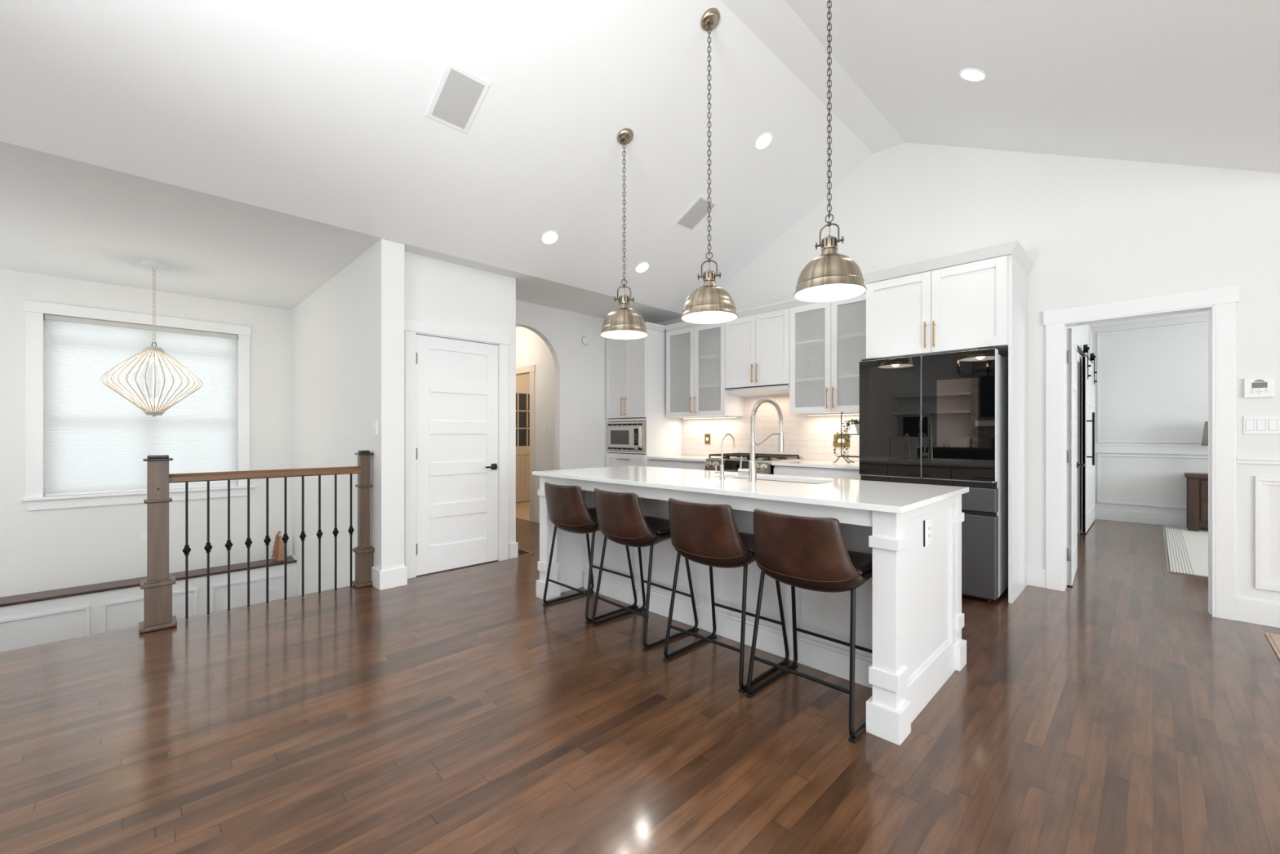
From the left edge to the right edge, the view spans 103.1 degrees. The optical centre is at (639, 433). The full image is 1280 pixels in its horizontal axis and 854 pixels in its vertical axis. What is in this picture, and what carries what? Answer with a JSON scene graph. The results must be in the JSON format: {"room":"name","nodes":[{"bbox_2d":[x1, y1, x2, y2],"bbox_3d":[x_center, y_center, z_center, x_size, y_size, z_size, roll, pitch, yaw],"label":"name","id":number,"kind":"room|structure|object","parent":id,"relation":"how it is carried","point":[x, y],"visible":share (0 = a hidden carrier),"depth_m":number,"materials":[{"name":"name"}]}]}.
{"room":"open-plan kitchen","nodes":[
{"label":"open-plan kitchen","id":0,"kind":"room"},
{"bbox_2d":[0,268,291,597],"bbox_3d":[-5.936,0.675,4.601,4.635,4.350,0.228,0,0,-45],"label":"wall","id":1,"kind":"structure","parent":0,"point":[56,548],"depth_m":5.14,"materials":[{"name":"paint"}]},
{"bbox_2d":[44,315,237,496],"bbox_3d":[-5.211,-0.267,5.402,1.458,1.737,0.050,0,0,-45],"label":"window","id":2,"kind":"structure","parent":1,"relation":"attached to","point":[44,315],"depth_m":4.88,"materials":[{"name":"white paint"}]},
{"bbox_2d":[44,314,237,496],"bbox_3d":[-5.155,-0.267,5.345,1.443,1.730,0.050,0,0,-45],"label":"blind","id":3,"kind":"object","parent":1,"relation":"attached to","point":[98,441],"visible":0.91,"depth_m":5.22,"materials":[{"name":"white fabric"}]},
{"bbox_2d":[140,531,146,542],"bbox_3d":[-5.146,1.080,5.284,0.070,0.115,0.010,0,0,-45],"label":"wall outlet","id":4,"kind":"object","parent":1,"relation":"attached to","point":[143,535],"visible":0.57,"depth_m":5.27,"materials":[{"name":"white plastic"}]},
{"bbox_2d":[142,533,146,540],"bbox_3d":[-5.143,1.080,5.282,0.032,0.066,0.004,0,0,-45],"label":"receptacle","id":5,"kind":"object","parent":4,"relation":"attached to","point":[144,535],"depth_m":5.28,"materials":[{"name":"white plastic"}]},
{"bbox_2d":[0,562,296,652],"bbox_3d":[-5.793,2.184,4.456,4.635,1.332,0.275,0,0,-45],"label":"wall","id":6,"kind":"structure","parent":0,"point":[25,633],"depth_m":4.94,"materials":[{"name":"white paint"}]},
{"bbox_2d":[0,553,296,635],"bbox_3d":[-5.291,2.006,4.944,3.235,1.088,0.289,0,0,-45],"label":"trim","id":7,"kind":"structure","parent":6,"relation":"attached to","point":[196,589],"depth_m":4.97,"materials":[{"name":"white paint"}]},
{"bbox_2d":[0,555,297,607],"bbox_3d":[-5.751,1.504,4.484,4.535,0.028,0.295,0,0,-45],"label":"trim","id":8,"kind":"structure","parent":6,"relation":"on","point":[129,583],"depth_m":5.00,"materials":[{"name":"brown wood"}]},
{"bbox_2d":[271,531,284,560],"bbox_3d":[-4.246,1.315,5.962,0.127,0.351,0.075,0,0,-45],"label":"tree ornament","id":9,"kind":"object","parent":8,"relation":"on","point":[278,548],"visible":0.93,"depth_m":5.95,"materials":[{"name":"brown wood"}]},
{"bbox_2d":[291,238,404,595],"bbox_3d":[-3.097,0.675,5.148,0.170,4.350,3.325,0,0,-45],"label":"wall","id":10,"kind":"structure","parent":0,"point":[348,335],"depth_m":4.54,"materials":[{"name":"paint"}]},
{"bbox_2d":[373,419,377,434],"bbox_3d":[-2.080,-0.050,3.992,0.010,0.115,0.085,0,0,-45],"label":"light switch","id":11,"kind":"object","parent":10,"relation":"attached to","point":[375,421],"visible":1,"depth_m":3.98,"materials":[{"name":"white plastic"}]},
{"bbox_2d":[371,564,407,590],"bbox_3d":[-1.987,1.127,4.026,0.204,0.145,0.202,0,0,-45],"label":"baseboard","id":12,"kind":"structure","parent":10,"relation":"attached to","point":[395,577],"depth_m":3.95,"materials":[{"name":"white paint"}]},
{"bbox_2d":[404,251,515,564],"bbox_3d":[-1.841,-0.150,4.777,1.104,2.700,0.700,0,0,-45],"label":"wall","id":13,"kind":"structure","parent":0,"point":[437,291],"depth_m":4.57,"materials":[{"name":"paint"}]},
{"bbox_2d":[416,333,497,575],"bbox_3d":[-1.605,0.180,4.513,0.769,2.024,0.097,0,0,-45],"label":"door","id":14,"kind":"structure","parent":13,"relation":"in","point":[457,380],"depth_m":4.51,"materials":[{"name":"white paint"}]},
{"bbox_2d":[404,319,510,578],"bbox_3d":[-1.640,0.133,4.537,1.007,2.135,0.123,0,0,-45],"label":"trim","id":15,"kind":"structure","parent":13,"relation":"attached to","point":[411,328],"depth_m":4.29,"materials":[{"name":"white paint"}]},
{"bbox_2d":[509,542,518,559],"bbox_3d":[-1.308,1.127,4.982,0.090,0.145,0.277,0,0,-45],"label":"baseboard","id":16,"kind":"structure","parent":13,"relation":"attached to","point":[513,547],"depth_m":4.88,"materials":[{"name":"white paint"}]},
{"bbox_2d":[515,373,529,502],"bbox_3d":[-1.186,-0.150,8.042,1.770,2.700,2.700,0,0,-45],"label":"wall","id":17,"kind":"structure","parent":0,"point":[521,380],"depth_m":8.95,"materials":[{"name":"beige paint"}]},
{"bbox_2d":[515,385,529,502],"bbox_3d":[-2.060,0.180,8.897,0.790,2.020,0.055,0,0,-45],"label":"door","id":18,"kind":"structure","parent":17,"relation":"in","point":[522,393],"depth_m":8.89,"materials":[{"name":"beige paint"}]},
{"bbox_2d":[515,326,555,522],"bbox_3d":[-1.827,-0.150,7.362,0.100,2.700,2.765,0,0,-45],"label":"wall","id":19,"kind":"structure","parent":0,"point":[531,348],"depth_m":6.78,"materials":[{"name":"paint"}]},
{"bbox_2d":[515,364,535,521],"bbox_3d":[-1.770,0.135,7.217,0.022,2.130,0.990,0,0,-45],"label":"trim","id":20,"kind":"structure","parent":19,"relation":"attached to","point":[531,368],"depth_m":6.90,"materials":[{"name":"beige paint"}]},
{"bbox_2d":[515,300,605,470],"bbox_3d":[-0.907,-0.150,6.261,2.520,2.700,0.095,0,0,-45],"label":"wall","id":21,"kind":"structure","parent":0,"point":[580,371],"depth_m":6.29,"materials":[{"name":"paint"}]},
{"bbox_2d":[578,334,589,346],"bbox_3d":[-0.694,-1.165,6.380,0.150,0.150,0.034,0,0,-45],"label":"smoke detector","id":22,"kind":"object","parent":21,"relation":"attached to","point":[584,340],"visible":1,"depth_m":6.36,"materials":[{"name":"white plastic"}]},
{"bbox_2d":[0,501,1279,853],"bbox_3d":[0.298,1.349,2.898,14.700,0.301,12.100,0,0,-45],"label":"floor","id":23,"kind":"structure","parent":0,"point":[455,710],"depth_m":2.03,"materials":[{"name":"brown wood"}]},
{"bbox_2d":[138,449,374,633],"bbox_3d":[-2.589,0.665,3.580,0.178,1.062,1.347,0,0,43],"label":"stair railing","id":24,"kind":"object","parent":23,"relation":"on","point":[157,585],"visible":0.99,"depth_m":3.34,"materials":[{"name":"brown wood"}]},
{"bbox_2d":[518,548,533,555],"bbox_3d":[-1.239,1.197,5.147,0.160,0.006,0.340,0,0,-45],"label":"floor vent","id":25,"kind":"object","parent":23,"relation":"in","point":[521,552],"visible":0.47,"depth_m":5.10,"materials":[{"name":"brown metal"}]},
{"bbox_2d":[518,549,529,555],"bbox_3d":[-1.239,1.198,5.147,0.124,0.004,0.304,0,0,-45],"label":"grille","id":26,"kind":"object","parent":25,"relation":"attached to","point":[521,552],"depth_m":5.11,"materials":[{"name":"brown metal"}]},
{"bbox_2d":[542,481,637,623],"bbox_3d":[-0.370,0.766,3.506,0.514,0.868,0.498,0,0,-45],"label":"bar stool","id":27,"kind":"object","parent":23,"relation":"on","point":[567,509],"visible":0.78,"depth_m":3.32,"materials":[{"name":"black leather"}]},
{"bbox_2d":[605,321,681,466],"bbox_3d":[0.048,-0.065,6.572,0.706,2.530,0.795,0,0,-45],"label":"tall cabinet","id":28,"kind":"object","parent":23,"relation":"on","point":[636,368],"visible":0.48,"depth_m":6.30,"materials":[{"name":"white paint"}]},
{"bbox_2d":[606,421,645,451],"bbox_3d":[-0.094,0.035,6.467,0.324,0.363,0.695,0,0,-45],"label":"microwave oven","id":29,"kind":"object","parent":28,"relation":"in","point":[632,437],"visible":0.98,"depth_m":6.33,"materials":[{"name":"silver metal"}]},
{"bbox_2d":[591,488,698,650],"bbox_3d":[0.005,0.766,3.113,0.514,0.868,0.498,0,0,-42],"label":"bar stool","id":30,"kind":"object","parent":23,"relation":"on","point":[621,520],"visible":0.9,"depth_m":2.94,"materials":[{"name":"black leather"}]},
{"bbox_2d":[648,459,706,470],"bbox_3d":[0.633,0.757,6.016,0.656,0.885,0.910,0,0,-45],"label":"base cabinet","id":31,"kind":"object","parent":23,"relation":"on","point":[652,463],"visible":0.02,"depth_m":5.81,"materials":[{"name":"white paint"}]},
{"bbox_2d":[647,454,721,462],"bbox_3d":[0.637,0.294,6.017,0.642,0.028,0.920,0,0,-45],"label":"countertop","id":32,"kind":"structure","parent":31,"relation":"on","point":[686,458],"depth_m":5.89,"materials":[{"name":"white stone"}]},
{"bbox_2d":[662,497,790,693],"bbox_3d":[0.432,0.766,2.653,0.498,0.868,0.514,0,0,45],"label":"bar stool","id":33,"kind":"object","parent":23,"relation":"on","point":[704,534],"visible":0.8,"depth_m":2.47,"materials":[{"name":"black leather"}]},
{"bbox_2d":[536,475,966,745],"bbox_3d":[0.474,0.753,3.195,1.006,0.894,2.506,0,0,-45],"label":"kitchen island","id":34,"kind":"object","parent":23,"relation":"on","point":[908,613],"visible":0.54,"depth_m":2.54,"materials":[{"name":"white paint"}]},
{"bbox_2d":[532,465,968,513],"bbox_3d":[0.462,0.293,3.194,1.019,0.026,2.540,0,0,-45],"label":"island countertop","id":35,"kind":"structure","parent":34,"relation":"on","point":[874,495],"depth_m":2.66,"materials":[{"name":"white stone"}]},
{"bbox_2d":[714,433,734,479],"bbox_3d":[0.532,0.140,3.154,0.159,0.280,0.061,0,0,-45],"label":"filter faucet","id":36,"kind":"object","parent":35,"relation":"on","point":[721,472],"visible":1,"depth_m":3.10,"materials":[{"name":"silver metal"}]},
{"bbox_2d":[737,397,783,481],"bbox_3d":[0.740,0.032,3.089,0.388,0.497,0.103,0,0,-45],"label":"spring faucet","id":37,"kind":"object","parent":35,"relation":"on","point":[751,471],"visible":1,"depth_m":2.97,"materials":[{"name":"silver metal"}]},
{"bbox_2d":[733,477,817,484],"bbox_3d":[0.822,0.417,3.157,0.300,0.221,0.750,0,0,-45],"label":"sink","id":38,"kind":"object","parent":35,"relation":"in","point":[733,477],"visible":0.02,"depth_m":3.27,"materials":[{"name":"silver metal"}]},
{"bbox_2d":[923,518,931,546],"bbox_3d":[1.289,0.443,2.275,0.097,0.115,0.010,0,0,-45],"label":"island outlet","id":39,"kind":"object","parent":34,"relation":"attached to","point":[926,523],"visible":1,"depth_m":2.26,"materials":[{"name":"white plastic"}]},
{"bbox_2d":[927,523,930,540],"bbox_3d":[1.296,0.443,2.277,0.045,0.071,0.004,0,0,-45],"label":"receptacle","id":40,"kind":"object","parent":39,"relation":"attached to","point":[928,524],"depth_m":2.28,"materials":[{"name":"white plastic"}]},
{"bbox_2d":[704,453,803,474],"bbox_3d":[1.196,0.701,5.382,0.728,0.958,0.764,0,0,-45],"label":"gas range","id":41,"kind":"object","parent":23,"relation":"on","point":[764,461],"visible":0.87,"depth_m":5.21,"materials":[{"name":"silver"}]},
{"bbox_2d":[706,456,803,464],"bbox_3d":[1.216,0.273,5.402,0.670,0.055,0.764,0,0,-45],"label":"cooktop","id":42,"kind":"object","parent":41,"relation":"in","point":[726,460],"depth_m":5.22,"materials":[{"name":"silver metal"}]},
{"bbox_2d":[745,508,872,743],"bbox_3d":[0.790,0.766,2.273,0.514,0.868,0.498,0,0,-45],"label":"bar stool","id":43,"kind":"object","parent":23,"relation":"on","point":[806,553],"visible":0.93,"depth_m":2.09,"materials":[{"name":"brown leather"}]},
{"bbox_2d":[773,465,860,479],"bbox_3d":[1.815,0.757,4.822,0.656,0.885,0.890,0,0,-45],"label":"base cabinet","id":44,"kind":"object","parent":23,"relation":"on","point":[842,473],"visible":0.02,"depth_m":4.61,"materials":[{"name":"white paint"}]},
{"bbox_2d":[771,459,859,469],"bbox_3d":[1.817,0.294,4.825,0.642,0.028,0.898,0,0,-45],"label":"countertop","id":45,"kind":"structure","parent":44,"relation":"on","point":[815,464],"depth_m":4.73,"materials":[{"name":"white stone"}]},
{"bbox_2d":[833,411,859,463],"bbox_3d":[2.018,0.034,4.685,0.148,0.488,0.459,0,0,-45],"label":"wire plant stand","id":46,"kind":"object","parent":45,"relation":"on","point":[841,434],"visible":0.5,"depth_m":4.77,"materials":[{"name":"brown metal"}]},
{"bbox_2d":[855,423,859,434],"bbox_3d":[2.036,-0.041,4.667,0.109,0.092,0.109,0,0,-45],"label":"plant pot","id":47,"kind":"object","parent":46,"relation":"on","point":[857,425],"visible":0.34,"depth_m":4.65,"materials":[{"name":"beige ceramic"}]},
{"bbox_2d":[831,418,859,462],"bbox_3d":[1.932,0.060,4.673,0.308,0.424,0.161,0,0,18],"label":"trailing plant","id":48,"kind":"object","parent":47,"relation":"in","point":[853,422],"visible":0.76,"depth_m":4.67,"materials":[{"name":"green plant"}]},
{"bbox_2d":[859,346,1008,601],"bbox_3d":[2.399,0.295,4.119,0.754,1.810,0.938,0,0,-45],"label":"refrigerator","id":49,"kind":"object","parent":23,"relation":"on","point":[936,419],"visible":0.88,"depth_m":3.75,"materials":[{"name":"black"}]},
{"bbox_2d":[863,240,1034,603],"bbox_3d":[2.485,-0.065,4.116,0.713,2.530,1.045,0,0,-45],"label":"tall cabinet","id":50,"kind":"object","parent":23,"relation":"on","point":[972,300],"visible":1,"depth_m":3.82,"materials":[{"name":"white paint"}]},
{"bbox_2d":[1162,524,1208,577],"bbox_3d":[6.503,1.194,4.689,3.160,0.012,2.315,0,0,-45],"label":"bedroom rug","id":51,"kind":"object","parent":23,"relation":"on","point":[1187,550],"visible":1,"depth_m":5.15,"materials":[{"name":"white fabric"}]},
{"bbox_2d":[1184,472,1208,531],"bbox_3d":[7.059,0.844,6.107,0.414,0.688,0.690,0,0,-45],"label":"nightstand","id":52,"kind":"object","parent":51,"relation":"on","point":[1197,483],"visible":0.22,"depth_m":6.16,"materials":[{"name":"brown wood"}]},
{"bbox_2d":[1200,421,1208,445],"bbox_3d":[7.018,0.177,6.130,0.330,0.645,0.330,0,0,-45],"label":"table lamp","id":53,"kind":"object","parent":52,"relation":"on","point":[1205,436],"visible":0.1,"depth_m":6.17,"materials":[{"name":"grey"}]},
{"bbox_2d":[1264,632,1279,660],"bbox_3d":[3.567,1.195,1.371,2.600,0.010,2.130,0,0,-45],"label":"area rug","id":54,"kind":"object","parent":23,"relation":"on","point":[1274,639],"visible":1,"depth_m":2.91,"materials":[{"name":"beige fabric"}]},
{"bbox_2d":[0,0,1279,328],"bbox_3d":[-1.088,-2.225,1.526,10.800,1.450,12.300,0,0,-45],"label":"ceiling","id":55,"kind":"structure","parent":0,"point":[315,110],"depth_m":3.28,"materials":[{"name":"paint"}]},
{"bbox_2d":[100,260,202,416],"bbox_3d":[-4.300,-0.825,4.495,0.651,1.350,0.653,0,0,-45],"label":"pendant lamp","id":56,"kind":"object","parent":55,"relation":"hanging from","point":[148,350],"visible":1,"depth_m":4.46,"materials":[{"name":"white plastic"}]},
{"bbox_2d":[425,60,490,133],"bbox_3d":[-1.134,-2.078,3.162,0.274,0.175,0.328,0,0,-45],"label":"ceiling vent","id":57,"kind":"object","parent":55,"relation":"attached to","point":[459,94],"visible":1,"depth_m":3.15,"materials":[{"name":"white plastic"}]},
{"bbox_2d":[431,68,484,128],"bbox_3d":[-1.133,-2.075,3.160,0.216,0.151,0.284,0,0,-45],"label":"grille","id":58,"kind":"object","parent":57,"relation":"attached to","point":[460,94],"depth_m":3.15,"materials":[{"name":"white metal"}]},
{"bbox_2d":[540,230,559,244],"bbox_3d":[-0.791,-1.722,4.464,0.166,0.080,0.149,0,0,-45],"label":"recessed light","id":59,"kind":"object","parent":55,"relation":"in","point":[550,237],"visible":1,"depth_m":4.46,"materials":[{"name":"white plastic"}]},
{"bbox_2d":[600,128,648,339],"bbox_3d":[-0.118,-1.492,3.787,0.358,1.516,0.358,0,0,-25],"label":"pendant lamp","id":60,"kind":"object","parent":55,"relation":"hanging from","point":[623,322],"visible":1,"depth_m":3.75,"materials":[{"name":"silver metal"}]},
{"bbox_2d":[634,262,649,273],"bbox_3d":[0.023,-1.722,5.270,0.166,0.080,0.149,0,0,-45],"label":"recessed light","id":61,"kind":"object","parent":55,"relation":"in","point":[642,267],"visible":1,"depth_m":5.27,"materials":[{"name":"white plastic"}]},
{"bbox_2d":[673,194,718,231],"bbox_3d":[0.528,-2.078,4.807,0.274,0.175,0.328,0,0,-45],"label":"air vent","id":62,"kind":"object","parent":55,"relation":"attached to","point":[696,211],"visible":1,"depth_m":4.79,"materials":[{"name":"white plastic"}]},
{"bbox_2d":[680,7,737,324],"bbox_3d":[0.439,-1.698,3.224,0.358,1.929,0.358,0,0,-25],"label":"pendant lamp","id":63,"kind":"object","parent":55,"relation":"hanging from","point":[709,303],"visible":1,"depth_m":3.21,"materials":[{"name":"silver metal"}]},
{"bbox_2d":[754,131,773,150],"bbox_3d":[1.042,-2.461,4.277,0.166,0.080,0.149,0,0,-45],"label":"recessed light","id":64,"kind":"object","parent":55,"relation":"in","point":[763,140],"visible":1,"depth_m":4.27,"materials":[{"name":"white plastic"}]},
{"bbox_2d":[793,0,866,302],"bbox_3d":[0.993,-1.618,2.664,0.358,1.769,0.358,0,0,-25],"label":"pendant lamp","id":65,"kind":"object","parent":55,"relation":"hanging from","point":[831,276],"visible":1,"depth_m":2.63,"materials":[{"name":"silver metal"}]},
{"bbox_2d":[958,67,986,81],"bbox_3d":[2.115,-2.279,3.229,0.166,0.077,0.151,0,0,-45],"label":"recessed light","id":66,"kind":"object","parent":55,"relation":"in","point":[971,74],"visible":1,"depth_m":3.23,"materials":[{"name":"white plastic"}]},
{"bbox_2d":[655,142,1279,604],"bbox_3d":[3.255,-0.775,3.925,0.132,3.950,9.400,0,0,-45],"label":"wall","id":67,"kind":"structure","parent":0,"point":[1093,230],"depth_m":3.93,"materials":[{"name":"paint"}]},
{"bbox_2d":[664,321,742,417],"bbox_3d":[0.752,-0.765,6.087,0.403,1.130,0.887,0,0,-45],"label":"upper cabinet","id":68,"kind":"object","parent":67,"relation":"attached to","point":[695,352],"visible":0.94,"depth_m":6.20,"materials":[{"name":"white paint"}]},
{"bbox_2d":[671,354,720,365],"bbox_3d":[0.767,-0.880,6.101,0.326,0.018,0.851,0,0,-45],"label":"shelf","id":69,"kind":"object","parent":68,"relation":"attached to","point":[715,359],"depth_m":6.13,"materials":[{"name":"glass"}]},
{"bbox_2d":[671,383,720,391],"bbox_3d":[0.767,-0.550,6.101,0.326,0.018,0.851,0,0,-45],"label":"shelf","id":70,"kind":"object","parent":68,"relation":"attached to","point":[692,386],"depth_m":6.07,"materials":[{"name":"glass"}]},
{"bbox_2d":[682,416,737,418],"bbox_3d":[0.834,-0.193,6.172,0.030,0.014,0.800,0,0,-45],"label":"light","id":71,"kind":"object","parent":68,"relation":"attached to","point":[715,416],"visible":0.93,"depth_m":6.13,"materials":[{"name":"white plastic"}]},
{"bbox_2d":[704,434,710,444],"bbox_3d":[0.833,0.068,6.270,0.011,0.124,0.080,0,0,-45],"label":"outlet","id":72,"kind":"object","parent":67,"relation":"attached to","point":[707,437],"visible":1,"depth_m":6.27,"materials":[{"name":"brown metal"}]},
{"bbox_2d":[724,300,790,388],"bbox_3d":[1.341,-0.915,5.492,0.403,0.830,0.786,0,0,-45],"label":"upper cabinet","id":73,"kind":"object","parent":67,"relation":"attached to","point":[757,342],"visible":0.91,"depth_m":5.34,"materials":[{"name":"white paint"}]},
{"bbox_2d":[724,383,789,396],"bbox_3d":[1.344,-0.463,5.495,0.374,0.075,0.770,0,0,-45],"label":"range hood","id":74,"kind":"object","parent":73,"relation":"attached to","point":[782,388],"visible":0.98,"depth_m":5.44,"materials":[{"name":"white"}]},
{"bbox_2d":[787,284,866,414],"bbox_3d":[1.919,-0.765,4.908,0.403,1.130,0.857,0,0,-45],"label":"upper cabinet","id":75,"kind":"object","parent":67,"relation":"attached to","point":[828,340],"visible":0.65,"depth_m":5.04,"materials":[{"name":"white paint"}]},
{"bbox_2d":[795,373,859,383],"bbox_3d":[1.933,-0.530,4.923,0.326,0.018,0.821,0,0,-45],"label":"shelf","id":76,"kind":"object","parent":75,"relation":"attached to","point":[851,379],"depth_m":4.95,"materials":[{"name":"glass"}]},
{"bbox_2d":[795,333,866,348],"bbox_3d":[1.933,-0.900,4.923,0.326,0.018,0.821,0,0,-45],"label":"shelf","id":77,"kind":"object","parent":75,"relation":"attached to","point":[856,339],"depth_m":4.93,"materials":[{"name":"glass"}]},
{"bbox_2d":[806,412,859,415],"bbox_3d":[2.002,-0.193,4.993,0.030,0.014,0.760,0,0,-45],"label":"light","id":78,"kind":"object","parent":75,"relation":"attached to","point":[856,412],"visible":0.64,"depth_m":5.05,"materials":[{"name":"white plastic"}]},
{"bbox_2d":[833,434,849,447],"bbox_3d":[2.015,0.072,5.076,0.011,0.124,0.160,0,0,-45],"label":"double switch","id":79,"kind":"object","parent":67,"relation":"attached to","point":[838,443],"visible":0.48,"depth_m":5.08,"materials":[{"name":"brown metal"}]},
{"bbox_2d":[837,438,844,442],"bbox_3d":[2.012,0.072,5.073,0.004,0.040,0.072,0,0,-45],"label":"receptacle","id":80,"kind":"object","parent":79,"relation":"attached to","point":[839,439],"depth_m":5.08,"materials":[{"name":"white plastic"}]},
{"bbox_2d":[1066,328,1084,585],"bbox_3d":[3.621,0.182,4.242,0.765,2.015,0.105,0,0,-45],"label":"door","id":81,"kind":"structure","parent":67,"relation":"in","point":[1073,464],"depth_m":3.99,"materials":[{"name":"white paint"}]},
{"bbox_2d":[1043,284,1239,620],"bbox_3d":[3.530,0.125,3.643,0.156,2.150,0.988,0,0,-45],"label":"trim","id":82,"kind":"structure","parent":67,"relation":"attached to","point":[1220,303],"depth_m":3.37,"materials":[{"name":"white paint"}]},
{"bbox_2d":[1026,566,1279,627],"bbox_3d":[4.756,1.127,2.319,0.017,0.145,4.805,0,0,-45],"label":"baseboard","id":83,"kind":"structure","parent":67,"relation":"attached to","point":[1258,612],"depth_m":3.21,"materials":[{"name":"white paint"}]},
{"bbox_2d":[1235,457,1279,591],"bbox_3d":[5.133,0.563,1.934,0.022,0.826,3.727,0,0,-45],"label":"trim","id":84,"kind":"structure","parent":67,"relation":"attached to","point":[1261,482],"depth_m":3.18,"materials":[{"name":"white paint"}]},
{"bbox_2d":[1244,377,1275,397],"bbox_3d":[3.889,-0.287,3.191,0.024,0.121,0.122,0,0,-45],"label":"thermostat","id":85,"kind":"object","parent":67,"relation":"attached to","point":[1253,387],"visible":1,"depth_m":3.18,"materials":[{"name":"white plastic"}]},
{"bbox_2d":[1243,415,1279,434],"bbox_3d":[3.916,-0.053,3.173,0.010,0.115,0.190,0,0,-45],"label":"rocker switch","id":86,"kind":"object","parent":67,"relation":"attached to","point":[1256,424],"visible":1,"depth_m":3.19,"materials":[{"name":"white plastic"}]},
{"bbox_2d":[1066,324,1090,533],"bbox_3d":[4.749,-0.150,5.643,4.410,2.700,0.100,0,0,-45],"label":"wall","id":87,"kind":"structure","parent":0,"point":[1082,332],"depth_m":6.12,"materials":[{"name":"paint"}]},
{"bbox_2d":[1077,344,1097,533],"bbox_3d":[5.598,0.051,6.321,2.150,2.267,0.132,0,0,-45],"label":"barn door","id":88,"kind":"structure","parent":87,"relation":"in","point":[1088,369],"depth_m":6.22,"materials":[{"name":"white paint"}]},
{"bbox_2d":[1088,311,1208,328],"bbox_3d":[6.420,-1.565,4.033,4.600,0.170,4.900,0,0,-45],"label":"ceiling","id":89,"kind":"structure","parent":0,"point":[1202,313],"depth_m":6.60,"materials":[{"name":"paint"}]},
{"bbox_2d":[1090,315,1208,515],"bbox_3d":[7.931,-0.150,5.634,0.100,2.700,4.650,0,0,-45],"label":"wall","id":90,"kind":"structure","parent":0,"point":[1153,384],"depth_m":6.74,"materials":[{"name":"paint"}]},
{"bbox_2d":[1088,321,1208,508],"bbox_3d":[7.852,-0.100,5.465,0.250,2.600,4.520,0,0,-45],"label":"trim","id":91,"kind":"structure","parent":90,"relation":"attached to","point":[1175,449],"depth_m":6.79,"materials":[{"name":"white paint"}]},
{"bbox_2d":[1095,508,1208,528],"bbox_3d":[7.935,1.125,5.546,0.018,0.150,4.520,0,0,-45],"label":"baseboard","id":92,"kind":"structure","parent":90,"relation":"attached to","point":[1155,518],"depth_m":6.78,"materials":[{"name":"white paint"}]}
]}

